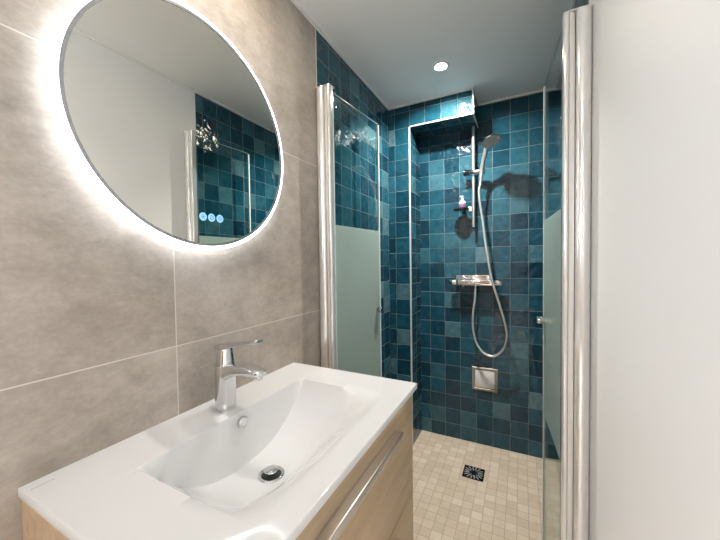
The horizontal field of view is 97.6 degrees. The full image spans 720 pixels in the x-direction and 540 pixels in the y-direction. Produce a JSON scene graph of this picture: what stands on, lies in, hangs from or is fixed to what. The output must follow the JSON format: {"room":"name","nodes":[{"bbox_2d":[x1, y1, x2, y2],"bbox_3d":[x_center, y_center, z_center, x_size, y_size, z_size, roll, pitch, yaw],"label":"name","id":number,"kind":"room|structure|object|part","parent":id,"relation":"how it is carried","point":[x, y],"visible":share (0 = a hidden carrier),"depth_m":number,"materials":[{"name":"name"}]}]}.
{"room":"bathroom","nodes":[
{"label":"bathroom","id":0,"kind":"room"},
{"bbox_2d":[0,0,390,539],"bbox_3d":[-0.435,0.092,0.956,0.080,2.234,3.100,0,2,27],"label":"wall","id":1,"kind":"structure","parent":0,"point":[110,329],"depth_m":0.72,"materials":[{"name":"beige tile"}]},
{"bbox_2d":[46,0,282,249],"bbox_3d":[-0.426,-0.365,0.849,0.031,0.621,0.621,0,2,27],"label":"round mirror","id":2,"kind":"object","parent":1,"relation":"attached to","point":[163,116],"visible":1,"depth_m":0.75,"materials":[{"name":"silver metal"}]},
{"bbox_2d":[21,395,412,539],"bbox_3d":[-0.202,0.649,0.777,0.496,0.525,0.743,0,2,27],"label":"vanity cabinet","id":3,"kind":"object","parent":1,"relation":"attached to","point":[374,501],"visible":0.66,"depth_m":0.73,"materials":[{"name":"brown wood"}]},
{"bbox_3d":[-0.385,0.660,0.464,0.455,0.525,0.018,0,2,27],"label":"panel","id":4,"kind":"part","parent":3,"relation":"part of","materials":[{"name":"brown wood"}]},
{"bbox_2d":[18,362,416,539],"bbox_3d":[-0.207,0.446,0.775,0.490,0.155,0.752,0,2,27],"label":"washbasin","id":5,"kind":"object","parent":3,"relation":"in","point":[262,468],"visible":0.99,"depth_m":0.67,"materials":[{"name":"white ceramic"}]},
{"bbox_2d":[214,339,266,411],"bbox_3d":[-0.312,0.271,0.818,0.166,0.196,0.054,0,2,27],"label":"mixer tap","id":6,"kind":"object","parent":5,"relation":"on","point":[227,369],"visible":1,"depth_m":0.82,"materials":[{"name":"silver metal"}]},
{"bbox_3d":[-0.314,0.193,0.817,0.149,0.040,0.038,0,2,27],"label":"lever handle","id":7,"kind":"part","parent":6,"relation":"part of","materials":[{"name":"silver metal"}]},
{"bbox_3d":[-0.300,0.266,0.812,0.139,0.050,0.048,0,2,27],"label":"spout","id":8,"kind":"part","parent":6,"relation":"part of","materials":[{"name":"silver metal"}]},
{"bbox_3d":[-0.010,0.550,0.676,0.018,0.325,0.743,0,2,27],"label":"drawer","id":9,"kind":"part","parent":3,"relation":"part of","materials":[{"name":"brown wood"}]},
{"bbox_3d":[0.016,0.457,0.663,0.004,0.021,0.434,0,2,27],"label":"handle","id":10,"kind":"part","parent":3,"relation":"part of","materials":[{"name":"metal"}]},
{"bbox_3d":[-0.006,0.813,0.683,0.018,0.196,0.743,0,2,27],"label":"drawer","id":11,"kind":"part","parent":3,"relation":"part of","materials":[{"name":"brown wood"}]},
{"bbox_2d":[315,29,316,86],"bbox_3d":[-0.174,0.082,1.376,0.002,2.224,0.004,0,2,27],"label":"trim","id":12,"kind":"structure","parent":1,"relation":"attached to","point":[315,29],"depth_m":1.35,"materials":[{"name":"silver metal"}]},
{"bbox_2d":[290,0,388,110],"bbox_3d":[-0.462,-1.016,0.804,0.010,0.010,2.874,0,2,27],"label":"trim","id":13,"kind":"structure","parent":1,"relation":"attached to","point":[294,2],"depth_m":1.46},
{"bbox_2d":[315,83,383,376],"bbox_3d":[-0.025,0.197,1.515,0.082,1.959,0.424,0,2,37],"label":"shower door","id":14,"kind":"structure","parent":1,"relation":"attached to","point":[351,309],"depth_m":1.40,"materials":[{"name":"glass"}]},
{"bbox_3d":[0.104,0.207,1.643,0.028,0.032,0.032,0,2,33],"label":"knob","id":15,"kind":"part","parent":14,"relation":"part of","materials":[{"name":"silver metal"}]},
{"bbox_2d":[388,90,477,444],"bbox_3d":[0.492,0.048,2.095,0.533,2.234,0.226,0,2,27],"label":"wall","id":16,"kind":"structure","parent":0,"point":[399,119],"depth_m":2.08,"materials":[{"name":"teal tile"}]},
{"bbox_2d":[408,127,412,445],"bbox_3d":[0.332,0.124,2.054,0.009,2.088,0.009,0,2,27],"label":"trim","id":17,"kind":"structure","parent":16,"relation":"attached to","point":[408,127],"depth_m":2.05,"materials":[{"name":"silver metal"}]},
{"bbox_2d":[389,87,472,109],"bbox_3d":[0.427,-1.060,1.957,0.523,0.010,0.010,0,2,27],"label":"trim","id":18,"kind":"structure","parent":16,"relation":"attached to","point":[468,89],"depth_m":1.95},
{"bbox_2d":[410,112,473,127],"bbox_3d":[0.494,-0.920,1.935,0.389,0.008,0.009,0,2,27],"label":"trim","id":19,"kind":"structure","parent":16,"relation":"attached to","point":[472,112],"depth_m":1.93,"materials":[{"name":"silver metal"}]},
{"bbox_2d":[472,89,473,111],"bbox_3d":[0.662,-0.990,1.846,0.009,0.131,0.008,0,2,27],"label":"trim","id":20,"kind":"structure","parent":16,"relation":"attached to","point":[473,89],"depth_m":1.84,"materials":[{"name":"silver metal"}]},
{"bbox_2d":[295,0,571,107],"bbox_3d":[-0.328,-1.037,-0.093,2.300,0.080,4.960,0,2,27],"label":"ceiling","id":21,"kind":"structure","parent":0,"point":[500,49],"depth_m":1.45,"materials":[{"name":"paint"}]},
{"bbox_2d":[432,61,449,71],"bbox_3d":[0.419,-1.054,1.631,0.088,0.004,0.088,0,2,27],"label":"recessed light","id":22,"kind":"object","parent":21,"relation":"in","point":[439,66],"visible":1,"depth_m":1.63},
{"bbox_2d":[413,430,559,539],"bbox_3d":[-0.296,1.276,-0.029,2.300,0.080,4.960,0,2,27],"label":"floor","id":23,"kind":"structure","parent":0,"point":[508,503],"depth_m":1.65,"materials":[{"name":"beige tile"}]},
{"bbox_2d":[462,465,484,481],"bbox_3d":[0.655,1.169,1.815,0.113,0.003,0.113,0,2,27],"label":"floor drain","id":24,"kind":"object","parent":23,"relation":"on","point":[471,472],"visible":1,"depth_m":1.81,"materials":[{"name":"metal"}]},
{"bbox_2d":[420,89,556,461],"bbox_3d":[0.756,0.043,2.132,1.130,2.234,0.080,0,2,27],"label":"wall","id":25,"kind":"structure","parent":0,"point":[511,190],"depth_m":2.04,"materials":[{"name":"teal tile"}]},
{"bbox_2d":[463,126,485,226],"bbox_3d":[0.737,-0.597,2.022,0.132,0.640,0.092,0,2,27],"label":"riser rail","id":26,"kind":"object","parent":25,"relation":"attached to","point":[473,172],"visible":1,"depth_m":2.01,"materials":[{"name":"silver metal"}]},
{"bbox_2d":[453,207,471,211],"bbox_3d":[0.663,-0.391,2.038,0.114,0.030,0.091,0,2,27],"label":"soap dish","id":27,"kind":"object","parent":26,"relation":"attached to","point":[460,209],"visible":1,"depth_m":2.02,"materials":[{"name":"plastic"}]},
{"bbox_2d":[459,196,465,206],"bbox_3d":[0.662,-0.434,2.035,0.044,0.090,0.044,0,2,27],"label":"shampoo bottle","id":28,"kind":"object","parent":27,"relation":"in","point":[462,203],"visible":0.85,"depth_m":2.02,"materials":[{"name":"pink plastic"}]},
{"bbox_2d":[479,134,501,177],"bbox_3d":[0.770,-0.669,1.860,0.110,0.206,0.201,0,2,15],"label":"shower","id":29,"kind":"object","parent":26,"relation":"attached to","point":[492,140],"visible":1,"depth_m":1.83,"materials":[{"name":"silver metal"}]},
{"bbox_3d":[0.751,-0.669,1.893,0.033,0.205,0.152,-1,2,-2],"label":"handle","id":30,"kind":"part","parent":29,"relation":"part of","materials":[{"name":"silver metal"}]},
{"bbox_2d":[450,275,501,287],"bbox_3d":[0.750,0.075,2.044,0.316,0.084,0.082,0,2,27],"label":"mixer bar","id":31,"kind":"object","parent":25,"relation":"attached to","point":[468,280],"visible":0.93,"depth_m":2.02,"materials":[{"name":"silver metal"}]},
{"bbox_3d":[0.621,0.079,2.090,0.043,0.041,0.041,0,2,27],"label":"control knob","id":32,"kind":"part","parent":31,"relation":"part of","materials":[{"name":"silver metal"}]},
{"bbox_2d":[472,178,507,356],"bbox_3d":[0.798,-0.009,1.958,0.219,1.120,0.060,0,2,35],"label":"shower hose","id":33,"kind":"object","parent":31,"relation":"attached to","point":[480,180],"visible":1,"depth_m":1.95,"materials":[{"name":"silver metal"}]},
{"bbox_3d":[0.863,0.079,1.966,0.044,0.041,0.041,0,2,27],"label":"control knob","id":34,"kind":"part","parent":31,"relation":"part of","materials":[{"name":"silver metal"}]},
{"bbox_2d":[472,366,497,392],"bbox_3d":[0.821,0.720,2.073,0.156,0.152,0.007,0,2,27],"label":"access panel","id":35,"kind":"object","parent":25,"relation":"attached to","point":[484,379],"visible":1,"depth_m":2.07,"materials":[{"name":"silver metal"}]},
{"bbox_3d":[0.821,0.720,2.073,0.118,0.114,0.004,0,2,27],"label":"plate","id":36,"kind":"part","parent":35,"relation":"part of","materials":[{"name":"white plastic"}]},
{"bbox_2d":[478,87,556,105],"bbox_3d":[0.959,-1.067,1.939,0.434,0.010,0.010,0,2,27],"label":"trim","id":37,"kind":"structure","parent":25,"relation":"attached to","point":[551,88],"depth_m":1.93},
{"bbox_2d":[556,0,719,539],"bbox_3d":[0.500,0.093,0.478,0.080,2.234,3.100,0,2,27],"label":"wall","id":38,"kind":"structure","parent":0,"point":[654,465],"depth_m":0.49,"materials":[{"name":"white paint"}]},
{"bbox_2d":[536,3,592,539],"bbox_3d":[0.722,0.197,1.140,0.082,1.959,0.397,0,2,18],"label":"shower door","id":39,"kind":"structure","parent":38,"relation":"attached to","point":[566,233],"depth_m":0.96,"materials":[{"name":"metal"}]},
{"bbox_3d":[0.749,0.207,1.307,0.030,0.032,0.032,0,2,27],"label":"knob","id":40,"kind":"part","parent":39,"relation":"part of","materials":[{"name":"silver metal"}]},
{"bbox_2d":[555,0,575,87],"bbox_3d":[0.442,-1.018,0.463,0.010,0.010,3.090,0,2,27],"label":"trim","id":41,"kind":"structure","parent":38,"relation":"attached to","point":[573,1],"depth_m":1.64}
]}

